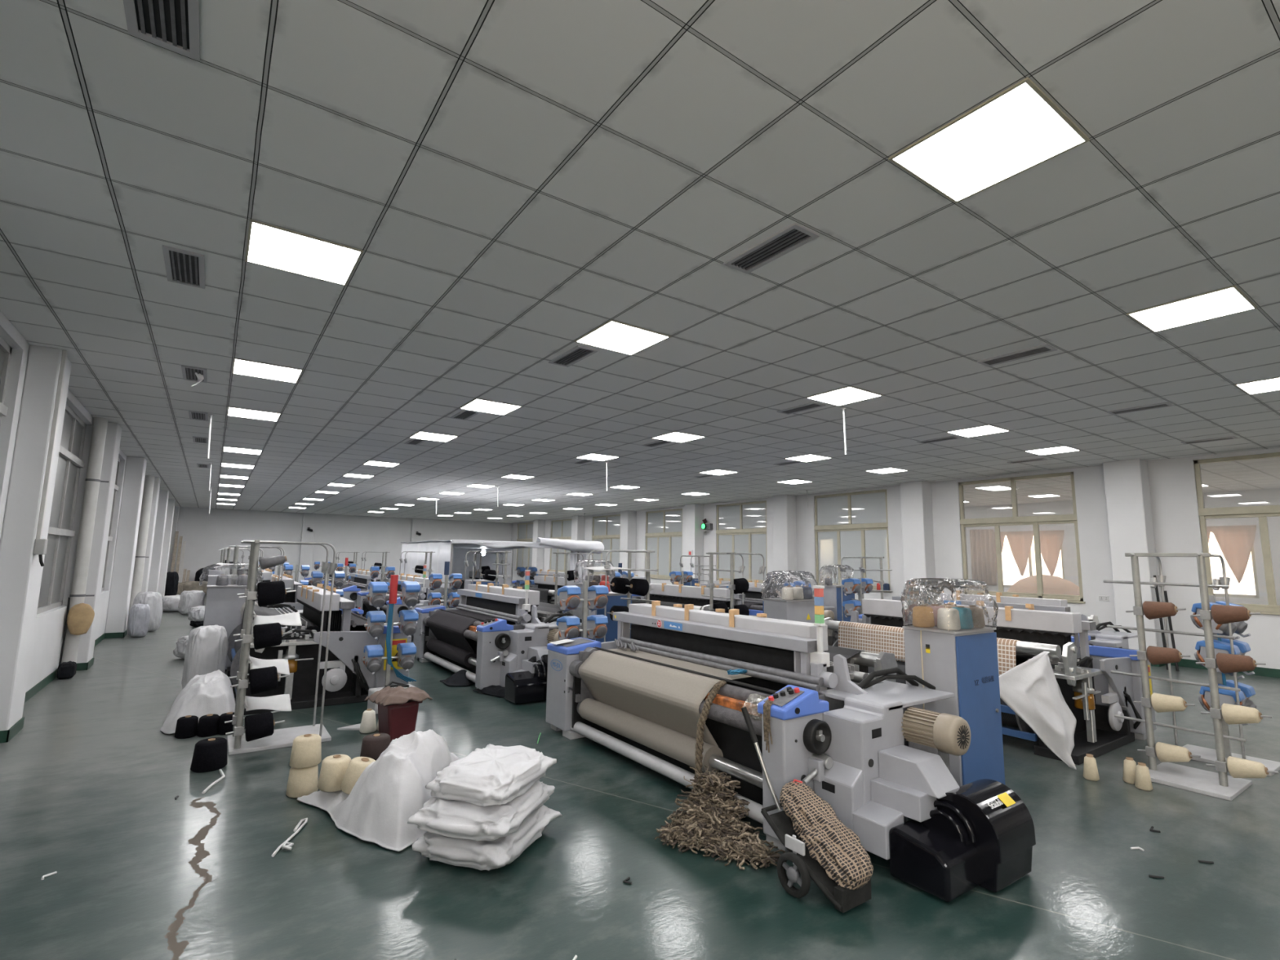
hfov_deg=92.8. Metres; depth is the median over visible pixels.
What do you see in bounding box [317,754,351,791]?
cone
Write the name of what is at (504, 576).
yarn creel
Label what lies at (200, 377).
strip
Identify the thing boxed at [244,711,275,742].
cone
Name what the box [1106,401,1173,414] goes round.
ceiling vent
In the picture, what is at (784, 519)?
wall pillar
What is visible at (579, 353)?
ceiling vent
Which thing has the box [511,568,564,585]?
weaving loom
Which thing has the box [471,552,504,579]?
yarn creel
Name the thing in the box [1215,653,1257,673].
cone
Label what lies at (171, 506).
wall pillar
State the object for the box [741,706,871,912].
cart
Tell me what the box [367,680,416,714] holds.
box
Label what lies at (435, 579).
stand
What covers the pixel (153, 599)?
plastic bag
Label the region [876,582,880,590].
cone
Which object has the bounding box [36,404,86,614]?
window
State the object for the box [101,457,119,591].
window
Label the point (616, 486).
diffuser
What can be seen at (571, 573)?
cone
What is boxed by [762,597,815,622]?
base cabinet
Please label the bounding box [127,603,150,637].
plastic bag
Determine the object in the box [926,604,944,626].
cone
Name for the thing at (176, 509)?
wall pillar
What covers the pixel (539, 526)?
wall pillar
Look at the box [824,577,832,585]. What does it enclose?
cone
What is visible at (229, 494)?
recessed light
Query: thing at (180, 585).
sack
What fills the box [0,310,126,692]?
wall
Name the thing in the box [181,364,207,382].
ceiling vent
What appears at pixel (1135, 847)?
scrap
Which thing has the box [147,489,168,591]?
wall pillar
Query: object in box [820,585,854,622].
base cabinet
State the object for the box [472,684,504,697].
rag
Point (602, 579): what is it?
cone
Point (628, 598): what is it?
yarn creel
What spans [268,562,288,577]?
stand
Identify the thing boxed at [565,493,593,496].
recessed light
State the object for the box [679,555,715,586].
yarn creel
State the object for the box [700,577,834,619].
weaving loom
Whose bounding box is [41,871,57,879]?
scrap
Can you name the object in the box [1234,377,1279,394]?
recessed light
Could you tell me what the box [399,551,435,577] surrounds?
yarn creel
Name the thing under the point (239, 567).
cone
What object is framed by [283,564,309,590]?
stand
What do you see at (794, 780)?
ribbon
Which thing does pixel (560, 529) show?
window
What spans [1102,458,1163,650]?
wall pillar
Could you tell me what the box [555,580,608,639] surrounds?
stand
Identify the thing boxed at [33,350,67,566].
conduit
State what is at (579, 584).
base cabinet
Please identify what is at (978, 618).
cone
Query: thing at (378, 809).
pile
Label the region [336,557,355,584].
stand
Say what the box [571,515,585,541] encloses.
wall pillar
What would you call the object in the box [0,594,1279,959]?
floor
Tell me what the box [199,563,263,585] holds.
plastic cover
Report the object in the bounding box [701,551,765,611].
yarn creel
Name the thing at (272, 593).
cone
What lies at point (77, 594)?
drain pipe
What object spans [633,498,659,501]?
recessed light
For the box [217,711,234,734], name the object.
cone
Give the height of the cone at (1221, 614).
0.148 m
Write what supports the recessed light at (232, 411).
in the ceiling
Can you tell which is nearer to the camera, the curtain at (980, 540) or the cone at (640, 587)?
the cone at (640, 587)
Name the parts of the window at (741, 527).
pane, pane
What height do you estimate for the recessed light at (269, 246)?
0.008 m
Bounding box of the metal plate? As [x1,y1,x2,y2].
[337,723,360,729]
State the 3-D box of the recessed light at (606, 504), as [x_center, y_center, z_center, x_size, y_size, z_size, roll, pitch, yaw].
[-1.174,0.860,21.189,0.594,0.008,0.594,6,-9,-35]
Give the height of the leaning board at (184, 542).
2.084 m
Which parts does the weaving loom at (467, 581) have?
door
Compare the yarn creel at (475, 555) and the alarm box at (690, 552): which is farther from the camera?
the alarm box at (690, 552)
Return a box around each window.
[0,336,12,424]
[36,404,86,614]
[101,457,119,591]
[515,522,533,570]
[549,519,571,572]
[590,514,620,575]
[644,508,682,579]
[715,500,767,582]
[813,488,891,592]
[958,471,1085,603]
[1003,534,1064,587]
[1193,452,1279,614]
[1213,546,1259,598]
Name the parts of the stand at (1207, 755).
post, floor plate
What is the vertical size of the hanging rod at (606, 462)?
0.573 m
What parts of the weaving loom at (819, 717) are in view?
touch panel, plate, beam post, beam post, blue cord, button plate, beam post, beam post, crank lever, signal post, drive plate, bracket plate, backrest arm, motor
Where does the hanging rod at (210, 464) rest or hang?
hanging from the ceiling
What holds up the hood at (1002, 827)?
attached to the weaving loom at (819, 717)
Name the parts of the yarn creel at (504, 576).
bent rod, post, post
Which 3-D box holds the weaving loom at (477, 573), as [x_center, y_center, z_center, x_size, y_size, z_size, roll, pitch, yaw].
[-4.992,3.405,18.892,1.713,1.245,3.951,6,-9,-35]
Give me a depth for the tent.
17.00 m
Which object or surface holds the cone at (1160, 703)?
attached to the yarn creel at (1220, 785)
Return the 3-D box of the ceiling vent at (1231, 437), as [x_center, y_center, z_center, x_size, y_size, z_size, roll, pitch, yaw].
[8.353,-0.582,8.958,0.210,0.012,0.580,6,-9,-35]
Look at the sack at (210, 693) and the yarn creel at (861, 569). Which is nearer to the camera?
the sack at (210, 693)
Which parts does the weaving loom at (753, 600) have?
bracket plate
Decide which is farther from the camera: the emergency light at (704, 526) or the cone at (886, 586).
the emergency light at (704, 526)
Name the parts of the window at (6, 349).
pane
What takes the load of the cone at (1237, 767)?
attached to the yarn creel at (1220, 785)
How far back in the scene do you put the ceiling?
3.56 m
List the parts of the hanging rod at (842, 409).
rod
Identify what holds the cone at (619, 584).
attached to the yarn creel at (628, 598)
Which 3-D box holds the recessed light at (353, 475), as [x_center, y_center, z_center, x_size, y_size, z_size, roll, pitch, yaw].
[-6.683,-0.096,14.476,0.594,0.008,0.594,6,-9,-35]
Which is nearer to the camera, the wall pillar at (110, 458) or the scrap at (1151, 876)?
the scrap at (1151, 876)
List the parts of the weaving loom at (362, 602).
bracket plate, drive plate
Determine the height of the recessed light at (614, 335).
0.008 m
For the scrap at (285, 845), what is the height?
0.028 m
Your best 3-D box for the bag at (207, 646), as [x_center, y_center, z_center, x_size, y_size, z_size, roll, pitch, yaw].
[-4.964,2.074,6.976,0.366,0.803,0.394,-5,-10,39]
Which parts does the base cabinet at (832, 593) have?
door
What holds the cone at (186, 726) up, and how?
on the floor
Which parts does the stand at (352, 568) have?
post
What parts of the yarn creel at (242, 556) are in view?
post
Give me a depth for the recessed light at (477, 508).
24.24 m
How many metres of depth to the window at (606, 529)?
25.45 m
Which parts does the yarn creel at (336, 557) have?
bent rod, post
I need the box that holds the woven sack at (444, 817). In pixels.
[407,780,555,840]
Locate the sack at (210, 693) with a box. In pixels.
[160,669,235,733]
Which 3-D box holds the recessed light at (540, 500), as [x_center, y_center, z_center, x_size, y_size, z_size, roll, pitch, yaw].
[-3.141,0.654,19.829,0.594,0.008,0.594,6,-9,-35]
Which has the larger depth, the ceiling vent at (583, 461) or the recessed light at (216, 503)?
the recessed light at (216, 503)
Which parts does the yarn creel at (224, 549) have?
post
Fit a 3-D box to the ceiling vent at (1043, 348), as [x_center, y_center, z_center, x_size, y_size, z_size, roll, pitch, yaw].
[3.368,-1.111,5.464,0.210,0.012,0.580,6,-9,-35]
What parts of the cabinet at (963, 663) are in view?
hanging cord, door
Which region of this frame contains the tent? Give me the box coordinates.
[400,537,604,588]
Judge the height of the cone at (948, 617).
0.157 m
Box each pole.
[1153,575,1168,670]
[1164,591,1179,671]
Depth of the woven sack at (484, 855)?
3.24 m
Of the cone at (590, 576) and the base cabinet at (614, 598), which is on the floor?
the base cabinet at (614, 598)
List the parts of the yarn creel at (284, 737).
post, cross rod, post, cross rod, plate, bent rod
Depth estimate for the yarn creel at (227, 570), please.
13.09 m
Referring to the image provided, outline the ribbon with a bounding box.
[792,778,802,784]
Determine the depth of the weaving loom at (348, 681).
6.87 m
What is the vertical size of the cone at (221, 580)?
0.157 m
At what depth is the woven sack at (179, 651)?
9.40 m
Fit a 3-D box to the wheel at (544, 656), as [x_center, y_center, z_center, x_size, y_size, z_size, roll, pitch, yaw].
[-0.913,2.316,7.256,0.507,0.502,0.412,6,-9,-35]
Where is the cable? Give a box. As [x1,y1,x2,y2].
[57,597,70,666]
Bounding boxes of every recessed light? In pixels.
[216,502,235,505]
[217,493,240,495]
[217,497,237,501]
[218,484,244,487]
[219,474,248,479]
[221,462,254,468]
[222,446,262,454]
[226,406,281,422]
[231,357,303,383]
[244,219,363,285]
[295,502,314,505]
[302,497,324,500]
[315,490,338,493]
[327,483,354,487]
[342,473,373,478]
[363,460,399,466]
[381,507,398,509]
[394,503,415,506]
[408,431,458,442]
[416,497,439,500]
[438,491,464,494]
[459,398,522,415]
[466,484,495,488]
[474,508,493,510]
[500,474,534,479]
[502,503,524,506]
[531,498,555,501]
[563,507,582,510]
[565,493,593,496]
[574,320,671,355]
[575,453,618,461]
[594,503,617,506]
[610,484,640,488]
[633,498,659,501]
[651,431,705,442]
[682,492,708,495]
[699,469,738,475]
[776,479,812,484]
[784,453,831,462]
[805,386,883,405]
[866,467,908,473]
[888,76,1089,203]
[946,424,1010,437]
[1024,445,1080,455]
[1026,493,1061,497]
[1125,284,1257,332]
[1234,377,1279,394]
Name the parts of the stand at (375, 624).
post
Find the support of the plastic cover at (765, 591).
on the base cabinet at (795, 610)
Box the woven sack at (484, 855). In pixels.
[412,804,562,871]
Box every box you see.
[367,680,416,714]
[688,550,693,555]
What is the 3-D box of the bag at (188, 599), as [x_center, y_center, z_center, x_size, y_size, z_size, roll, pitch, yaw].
[-12.009,3.274,16.348,0.552,0.626,0.546,-5,-9,38]
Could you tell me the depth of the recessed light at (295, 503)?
22.80 m
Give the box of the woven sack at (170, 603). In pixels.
[162,594,180,611]
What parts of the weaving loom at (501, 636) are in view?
touch panel, beam post, button plate, crank lever, beam post, beam post, signal post, drive plate, bracket plate, motor, backrest arm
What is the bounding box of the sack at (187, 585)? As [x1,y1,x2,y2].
[182,581,207,594]
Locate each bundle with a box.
[189,621,203,627]
[779,781,873,889]
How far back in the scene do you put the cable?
8.07 m
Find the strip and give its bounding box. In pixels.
[190,372,204,386]
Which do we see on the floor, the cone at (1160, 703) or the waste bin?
the waste bin
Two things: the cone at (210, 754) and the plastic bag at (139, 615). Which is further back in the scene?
the plastic bag at (139, 615)
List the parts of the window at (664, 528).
pane, pane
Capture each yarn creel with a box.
[218,549,244,569]
[220,548,250,569]
[222,547,263,574]
[224,539,337,755]
[228,545,284,609]
[335,551,359,573]
[360,551,390,578]
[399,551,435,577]
[463,551,511,589]
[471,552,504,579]
[551,552,594,604]
[586,549,657,642]
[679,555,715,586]
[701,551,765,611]
[839,556,893,621]
[1103,552,1279,800]
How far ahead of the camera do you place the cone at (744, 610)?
8.34 m
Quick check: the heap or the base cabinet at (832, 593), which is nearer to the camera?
the base cabinet at (832, 593)
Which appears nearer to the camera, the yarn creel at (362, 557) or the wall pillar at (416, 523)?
the yarn creel at (362, 557)
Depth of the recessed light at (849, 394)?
6.87 m
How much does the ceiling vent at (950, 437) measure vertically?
0.012 m
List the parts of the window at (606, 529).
pane, pane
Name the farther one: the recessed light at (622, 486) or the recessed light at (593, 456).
the recessed light at (622, 486)
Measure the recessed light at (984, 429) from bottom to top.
0.008 m
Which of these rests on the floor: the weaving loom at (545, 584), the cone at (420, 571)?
the weaving loom at (545, 584)
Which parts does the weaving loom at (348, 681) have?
rail, rail, backrest arm, oil tank lid, oil tank, drive plate, rail, plate, beam post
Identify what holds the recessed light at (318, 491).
in the ceiling
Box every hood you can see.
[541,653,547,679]
[936,778,1035,893]
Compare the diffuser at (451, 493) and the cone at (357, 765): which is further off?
the diffuser at (451, 493)
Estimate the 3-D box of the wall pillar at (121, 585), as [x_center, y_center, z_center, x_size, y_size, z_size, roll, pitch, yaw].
[-10.151,1.299,12.052,0.280,3.503,0.500,6,-9,-35]
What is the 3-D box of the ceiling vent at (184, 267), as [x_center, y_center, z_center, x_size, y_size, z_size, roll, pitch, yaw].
[-3.002,-1.396,4.025,0.210,0.012,0.580,6,-9,-35]
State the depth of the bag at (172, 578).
22.05 m
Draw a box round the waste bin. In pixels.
[374,699,422,742]
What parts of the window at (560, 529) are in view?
pane, pane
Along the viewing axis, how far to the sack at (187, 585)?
23.60 m
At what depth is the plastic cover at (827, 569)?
12.37 m
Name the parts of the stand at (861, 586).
post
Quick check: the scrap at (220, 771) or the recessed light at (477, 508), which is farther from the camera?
the recessed light at (477, 508)
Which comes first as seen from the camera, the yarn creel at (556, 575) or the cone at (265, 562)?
the cone at (265, 562)
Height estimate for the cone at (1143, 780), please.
0.182 m
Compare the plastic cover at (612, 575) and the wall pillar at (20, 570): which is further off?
the plastic cover at (612, 575)
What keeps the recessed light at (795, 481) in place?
in the ceiling
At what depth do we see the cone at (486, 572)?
11.60 m
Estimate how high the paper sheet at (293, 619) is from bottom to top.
0.099 m
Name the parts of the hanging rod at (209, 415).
rod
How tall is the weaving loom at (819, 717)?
1.475 m
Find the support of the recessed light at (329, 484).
in the ceiling
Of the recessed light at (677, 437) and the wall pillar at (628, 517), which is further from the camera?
the wall pillar at (628, 517)
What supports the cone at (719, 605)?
attached to the yarn creel at (762, 570)
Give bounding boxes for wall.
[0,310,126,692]
[173,506,511,582]
[511,448,1279,669]
[964,488,1279,605]
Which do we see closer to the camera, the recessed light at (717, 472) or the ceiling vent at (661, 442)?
the ceiling vent at (661, 442)
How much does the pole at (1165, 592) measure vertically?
1.258 m
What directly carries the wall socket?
attached to the wall at (1172, 482)
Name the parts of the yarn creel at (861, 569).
bent rod, post, bent rod, cross rod, post, cross rod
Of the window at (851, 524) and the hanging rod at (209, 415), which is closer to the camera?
the hanging rod at (209, 415)
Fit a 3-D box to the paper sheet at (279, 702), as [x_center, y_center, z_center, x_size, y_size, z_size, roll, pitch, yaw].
[-3.275,1.969,5.373,0.341,0.119,0.262,6,-9,-35]
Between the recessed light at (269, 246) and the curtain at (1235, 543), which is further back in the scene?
the curtain at (1235, 543)
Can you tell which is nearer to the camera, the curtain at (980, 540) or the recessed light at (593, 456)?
the recessed light at (593, 456)
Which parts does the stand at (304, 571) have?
post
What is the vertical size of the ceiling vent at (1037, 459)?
0.012 m
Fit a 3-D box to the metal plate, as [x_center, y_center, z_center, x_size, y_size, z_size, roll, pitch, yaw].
[-2.737,2.357,5.791,0.240,0.015,0.220,6,-9,-35]
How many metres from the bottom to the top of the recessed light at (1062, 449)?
0.008 m
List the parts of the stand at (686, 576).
post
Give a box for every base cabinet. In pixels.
[203,584,256,671]
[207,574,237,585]
[208,569,230,575]
[576,582,612,607]
[581,591,631,642]
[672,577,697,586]
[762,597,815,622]
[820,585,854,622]
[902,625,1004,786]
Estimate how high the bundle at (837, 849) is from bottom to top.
0.355 m
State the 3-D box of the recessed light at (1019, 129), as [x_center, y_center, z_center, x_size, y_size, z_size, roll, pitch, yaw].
[1.565,-1.493,2.756,0.594,0.008,0.594,6,-9,-35]
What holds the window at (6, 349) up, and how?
in the wall at (49, 629)
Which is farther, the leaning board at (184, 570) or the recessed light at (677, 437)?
the leaning board at (184, 570)
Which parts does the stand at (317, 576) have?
post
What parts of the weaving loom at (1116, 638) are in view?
backrest arm, bracket plate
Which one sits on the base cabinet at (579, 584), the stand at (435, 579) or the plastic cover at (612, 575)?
the plastic cover at (612, 575)
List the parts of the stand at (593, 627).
post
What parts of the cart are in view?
handle, tray frame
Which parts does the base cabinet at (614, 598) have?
door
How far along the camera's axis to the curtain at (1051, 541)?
18.34 m
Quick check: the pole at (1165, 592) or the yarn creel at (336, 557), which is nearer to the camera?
the pole at (1165, 592)
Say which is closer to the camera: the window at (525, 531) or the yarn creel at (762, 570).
the yarn creel at (762, 570)
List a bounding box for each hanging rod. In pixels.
[207,413,213,458]
[208,462,213,490]
[208,486,213,513]
[604,461,608,490]
[840,407,846,454]
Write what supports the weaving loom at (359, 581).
on the floor
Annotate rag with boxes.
[440,669,473,686]
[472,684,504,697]
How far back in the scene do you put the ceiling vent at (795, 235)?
3.65 m
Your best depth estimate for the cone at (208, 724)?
5.49 m
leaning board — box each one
[170,531,178,572]
[175,536,182,573]
[178,541,186,582]
[182,568,186,582]
[186,569,190,581]
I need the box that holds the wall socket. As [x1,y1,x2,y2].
[1098,595,1109,600]
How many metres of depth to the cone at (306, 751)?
4.18 m
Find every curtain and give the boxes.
[969,528,996,585]
[991,529,1064,577]
[1206,524,1256,583]
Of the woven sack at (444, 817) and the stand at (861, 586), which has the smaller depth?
the woven sack at (444, 817)
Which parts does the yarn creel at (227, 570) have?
post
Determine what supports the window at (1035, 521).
in the wall at (1172, 482)
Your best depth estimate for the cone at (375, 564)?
19.43 m
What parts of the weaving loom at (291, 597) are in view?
plate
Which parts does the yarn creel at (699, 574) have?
bent rod, post, bent rod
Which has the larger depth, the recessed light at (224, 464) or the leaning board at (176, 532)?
the leaning board at (176, 532)
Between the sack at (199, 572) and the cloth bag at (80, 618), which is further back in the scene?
the sack at (199, 572)
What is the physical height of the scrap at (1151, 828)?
0.014 m
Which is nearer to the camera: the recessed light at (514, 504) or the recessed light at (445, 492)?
the recessed light at (445, 492)
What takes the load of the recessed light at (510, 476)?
in the ceiling
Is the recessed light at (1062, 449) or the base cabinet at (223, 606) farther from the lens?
the recessed light at (1062, 449)
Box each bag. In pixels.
[57,661,76,679]
[66,603,94,635]
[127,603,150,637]
[133,591,162,631]
[164,571,178,595]
[177,590,204,614]
[181,624,228,689]
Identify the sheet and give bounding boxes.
[245,693,291,711]
[249,656,289,675]
[253,612,302,626]
[583,566,657,573]
[999,650,1076,769]
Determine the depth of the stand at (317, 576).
10.79 m
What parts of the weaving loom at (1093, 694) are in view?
backrest arm, drive plate, bracket plate, rail, beam post, oil tank lid, rail, oil tank, beam post, plate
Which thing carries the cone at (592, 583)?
on the base cabinet at (614, 598)
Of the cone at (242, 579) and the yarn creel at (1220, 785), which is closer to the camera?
the yarn creel at (1220, 785)
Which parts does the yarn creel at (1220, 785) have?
post, bent rod, cross rod, cross rod, cross rod, cross rod, plate, post, bent rod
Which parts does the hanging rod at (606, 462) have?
rod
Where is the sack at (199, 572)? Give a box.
[194,567,225,582]
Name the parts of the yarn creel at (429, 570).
bent rod, post, post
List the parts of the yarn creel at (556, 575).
post, post, bent rod, bent rod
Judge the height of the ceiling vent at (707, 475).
0.012 m
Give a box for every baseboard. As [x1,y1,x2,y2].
[0,595,164,742]
[1150,658,1279,678]
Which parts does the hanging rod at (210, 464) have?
rod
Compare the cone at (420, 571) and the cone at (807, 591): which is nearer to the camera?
the cone at (807, 591)
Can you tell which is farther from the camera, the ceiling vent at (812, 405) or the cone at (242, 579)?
the cone at (242, 579)
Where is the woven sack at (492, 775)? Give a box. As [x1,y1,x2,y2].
[425,743,556,807]
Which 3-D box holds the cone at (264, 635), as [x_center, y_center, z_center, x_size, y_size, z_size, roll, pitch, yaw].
[-3.220,1.349,5.275,0.224,0.221,0.210,6,-9,-34]
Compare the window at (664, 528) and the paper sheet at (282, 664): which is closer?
the paper sheet at (282, 664)
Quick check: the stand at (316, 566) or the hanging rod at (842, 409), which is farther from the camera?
the stand at (316, 566)
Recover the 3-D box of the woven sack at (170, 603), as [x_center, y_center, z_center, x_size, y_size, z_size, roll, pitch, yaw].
[-13.048,3.463,17.191,1.036,0.436,0.847,-6,-10,43]
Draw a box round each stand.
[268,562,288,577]
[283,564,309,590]
[309,568,345,597]
[313,561,330,576]
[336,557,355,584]
[361,574,420,685]
[368,566,395,590]
[427,561,462,608]
[515,566,537,587]
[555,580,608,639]
[614,563,634,598]
[669,571,693,584]
[777,577,811,594]
[841,577,873,617]
[1182,595,1279,776]
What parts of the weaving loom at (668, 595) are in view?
beam post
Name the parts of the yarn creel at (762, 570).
post, cross rod, cross rod, bent rod, post, bent rod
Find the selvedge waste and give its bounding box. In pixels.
[653,680,785,870]
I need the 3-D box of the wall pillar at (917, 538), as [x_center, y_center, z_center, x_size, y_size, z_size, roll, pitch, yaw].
[6.362,1.793,13.921,0.390,3.503,0.540,6,-9,-35]
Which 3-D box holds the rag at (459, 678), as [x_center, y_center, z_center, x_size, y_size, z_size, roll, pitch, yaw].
[-2.358,2.563,7.960,0.369,0.168,0.527,6,-9,-35]
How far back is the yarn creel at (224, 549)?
16.99 m
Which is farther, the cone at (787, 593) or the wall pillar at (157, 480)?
the wall pillar at (157, 480)
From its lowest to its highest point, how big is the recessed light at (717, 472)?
0.008 m
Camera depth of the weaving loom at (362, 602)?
12.23 m
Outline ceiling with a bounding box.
[0,0,1279,523]
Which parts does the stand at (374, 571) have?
post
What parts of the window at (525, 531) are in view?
pane, pane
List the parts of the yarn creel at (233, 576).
post, post, bent rod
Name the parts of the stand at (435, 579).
post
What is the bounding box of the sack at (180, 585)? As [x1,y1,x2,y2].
[176,582,182,595]
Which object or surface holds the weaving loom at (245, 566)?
on the floor
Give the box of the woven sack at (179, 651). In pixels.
[173,635,188,658]
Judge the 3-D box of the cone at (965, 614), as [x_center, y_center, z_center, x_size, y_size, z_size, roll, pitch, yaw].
[2.342,1.000,4.447,0.152,0.157,0.152,6,-9,-35]
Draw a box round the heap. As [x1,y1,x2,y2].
[1007,574,1079,595]
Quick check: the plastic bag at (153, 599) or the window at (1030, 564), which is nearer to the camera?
the plastic bag at (153, 599)
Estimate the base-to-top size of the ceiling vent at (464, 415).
0.012 m
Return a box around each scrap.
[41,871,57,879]
[201,768,225,793]
[271,817,307,857]
[622,876,631,884]
[1129,846,1144,851]
[1148,875,1164,878]
[1149,826,1160,832]
[1198,860,1213,863]
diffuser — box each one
[440,492,463,494]
[568,493,591,495]
[613,485,636,488]
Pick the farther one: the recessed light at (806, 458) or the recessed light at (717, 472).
the recessed light at (717, 472)
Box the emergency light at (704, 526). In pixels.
[701,518,712,534]
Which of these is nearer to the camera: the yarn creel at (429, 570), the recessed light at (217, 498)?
the yarn creel at (429, 570)
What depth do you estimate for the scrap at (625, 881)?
3.11 m
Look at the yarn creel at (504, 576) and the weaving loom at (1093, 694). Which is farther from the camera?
the yarn creel at (504, 576)
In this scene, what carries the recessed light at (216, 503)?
in the ceiling
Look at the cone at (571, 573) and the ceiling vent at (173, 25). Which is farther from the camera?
the cone at (571, 573)
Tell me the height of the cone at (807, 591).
0.157 m
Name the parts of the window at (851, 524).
pane, pane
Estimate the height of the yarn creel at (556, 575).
1.755 m
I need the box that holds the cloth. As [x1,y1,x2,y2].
[364,685,432,706]
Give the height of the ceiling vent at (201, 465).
0.012 m
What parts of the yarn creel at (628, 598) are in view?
bent rod, post, cross rod, cross rod, post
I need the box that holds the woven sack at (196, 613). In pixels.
[187,605,204,621]
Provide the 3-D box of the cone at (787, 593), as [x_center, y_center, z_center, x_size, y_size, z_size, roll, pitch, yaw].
[1.813,1.388,7.493,0.152,0.157,0.152,6,-9,-35]
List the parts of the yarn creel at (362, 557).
bent rod, post, post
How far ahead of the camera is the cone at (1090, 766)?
4.71 m
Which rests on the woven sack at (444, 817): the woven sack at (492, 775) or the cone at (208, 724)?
the woven sack at (492, 775)
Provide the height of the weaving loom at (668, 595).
1.245 m
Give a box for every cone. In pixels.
[174,715,198,738]
[190,737,227,772]
[196,713,219,737]
[215,574,228,585]
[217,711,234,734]
[229,564,240,574]
[236,573,248,585]
[237,568,248,576]
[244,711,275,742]
[248,666,279,694]
[253,622,282,649]
[257,581,286,606]
[258,555,287,569]
[285,764,318,798]
[288,733,321,768]
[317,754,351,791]
[340,756,375,794]
[359,708,376,733]
[360,733,390,760]
[373,562,382,569]
[414,564,423,573]
[480,565,490,573]
[482,569,496,581]
[567,569,578,581]
[585,574,592,581]
[589,580,598,586]
[592,574,600,583]
[599,580,609,591]
[600,574,608,582]
[609,577,629,594]
[609,605,628,621]
[627,577,648,595]
[713,602,728,613]
[729,604,749,615]
[733,577,749,594]
[781,586,794,599]
[792,586,804,599]
[801,586,813,599]
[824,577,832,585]
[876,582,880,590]
[883,582,889,590]
[912,604,934,627]
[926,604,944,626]
[937,606,960,630]
[939,603,956,607]
[951,605,973,629]
[964,604,985,627]
[1083,753,1099,781]
[1122,756,1136,784]
[1134,762,1152,791]
[1142,600,1177,619]
[1146,645,1182,665]
[1151,693,1186,712]
[1155,742,1191,762]
[1210,604,1251,624]
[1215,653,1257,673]
[1221,702,1262,724]
[1226,755,1268,777]
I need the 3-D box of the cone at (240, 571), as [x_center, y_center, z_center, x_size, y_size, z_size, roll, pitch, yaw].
[-5.967,1.458,9.229,0.219,0.221,0.210,6,-9,-35]
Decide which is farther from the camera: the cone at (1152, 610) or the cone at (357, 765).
the cone at (1152, 610)
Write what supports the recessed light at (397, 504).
in the ceiling
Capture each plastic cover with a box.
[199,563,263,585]
[573,560,615,582]
[760,570,817,598]
[818,564,853,585]
[900,577,998,627]
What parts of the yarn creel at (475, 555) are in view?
post, post, bent rod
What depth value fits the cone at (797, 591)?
7.53 m
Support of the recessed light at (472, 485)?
in the ceiling
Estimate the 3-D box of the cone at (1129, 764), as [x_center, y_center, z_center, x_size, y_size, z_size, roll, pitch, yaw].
[3.765,2.228,4.682,0.104,0.182,0.104,6,-9,-35]
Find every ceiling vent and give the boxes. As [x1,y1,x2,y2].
[123,0,199,61]
[162,244,204,288]
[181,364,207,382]
[188,410,208,421]
[192,436,208,444]
[196,463,208,467]
[404,438,426,445]
[450,409,480,420]
[548,345,598,367]
[572,458,595,464]
[641,440,673,447]
[693,474,716,478]
[723,222,819,274]
[773,460,803,466]
[777,401,825,414]
[916,435,961,444]
[977,343,1057,366]
[1007,457,1047,463]
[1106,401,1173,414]
[1181,435,1237,444]
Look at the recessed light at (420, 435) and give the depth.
9.58 m
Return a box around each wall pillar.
[0,344,71,730]
[76,422,121,662]
[104,456,146,632]
[141,477,160,591]
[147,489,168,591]
[157,499,175,596]
[167,506,179,572]
[297,512,315,582]
[410,518,422,543]
[531,519,545,570]
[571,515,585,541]
[619,510,636,576]
[684,503,703,583]
[772,494,797,582]
[900,480,935,591]
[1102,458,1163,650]
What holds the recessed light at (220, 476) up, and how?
in the ceiling
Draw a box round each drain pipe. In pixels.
[61,417,109,662]
[127,475,155,621]
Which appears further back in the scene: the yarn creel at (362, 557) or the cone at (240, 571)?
the yarn creel at (362, 557)
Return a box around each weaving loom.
[226,583,411,715]
[236,564,248,574]
[254,573,303,609]
[255,568,293,590]
[304,567,350,588]
[328,568,388,607]
[356,564,457,642]
[413,569,582,704]
[455,570,524,589]
[464,579,498,604]
[508,573,585,604]
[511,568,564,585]
[546,585,1035,902]
[598,574,650,599]
[631,582,763,624]
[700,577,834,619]
[824,597,1156,764]
[858,590,1137,648]
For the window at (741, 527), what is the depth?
18.95 m
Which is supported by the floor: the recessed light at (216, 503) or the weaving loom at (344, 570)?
the weaving loom at (344, 570)
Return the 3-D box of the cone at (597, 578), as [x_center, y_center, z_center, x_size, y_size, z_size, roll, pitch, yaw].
[-0.814,1.866,11.485,0.152,0.157,0.152,6,-9,-35]
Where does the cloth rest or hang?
on the waste bin
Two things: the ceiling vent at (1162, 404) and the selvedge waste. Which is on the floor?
the selvedge waste
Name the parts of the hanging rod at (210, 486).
rod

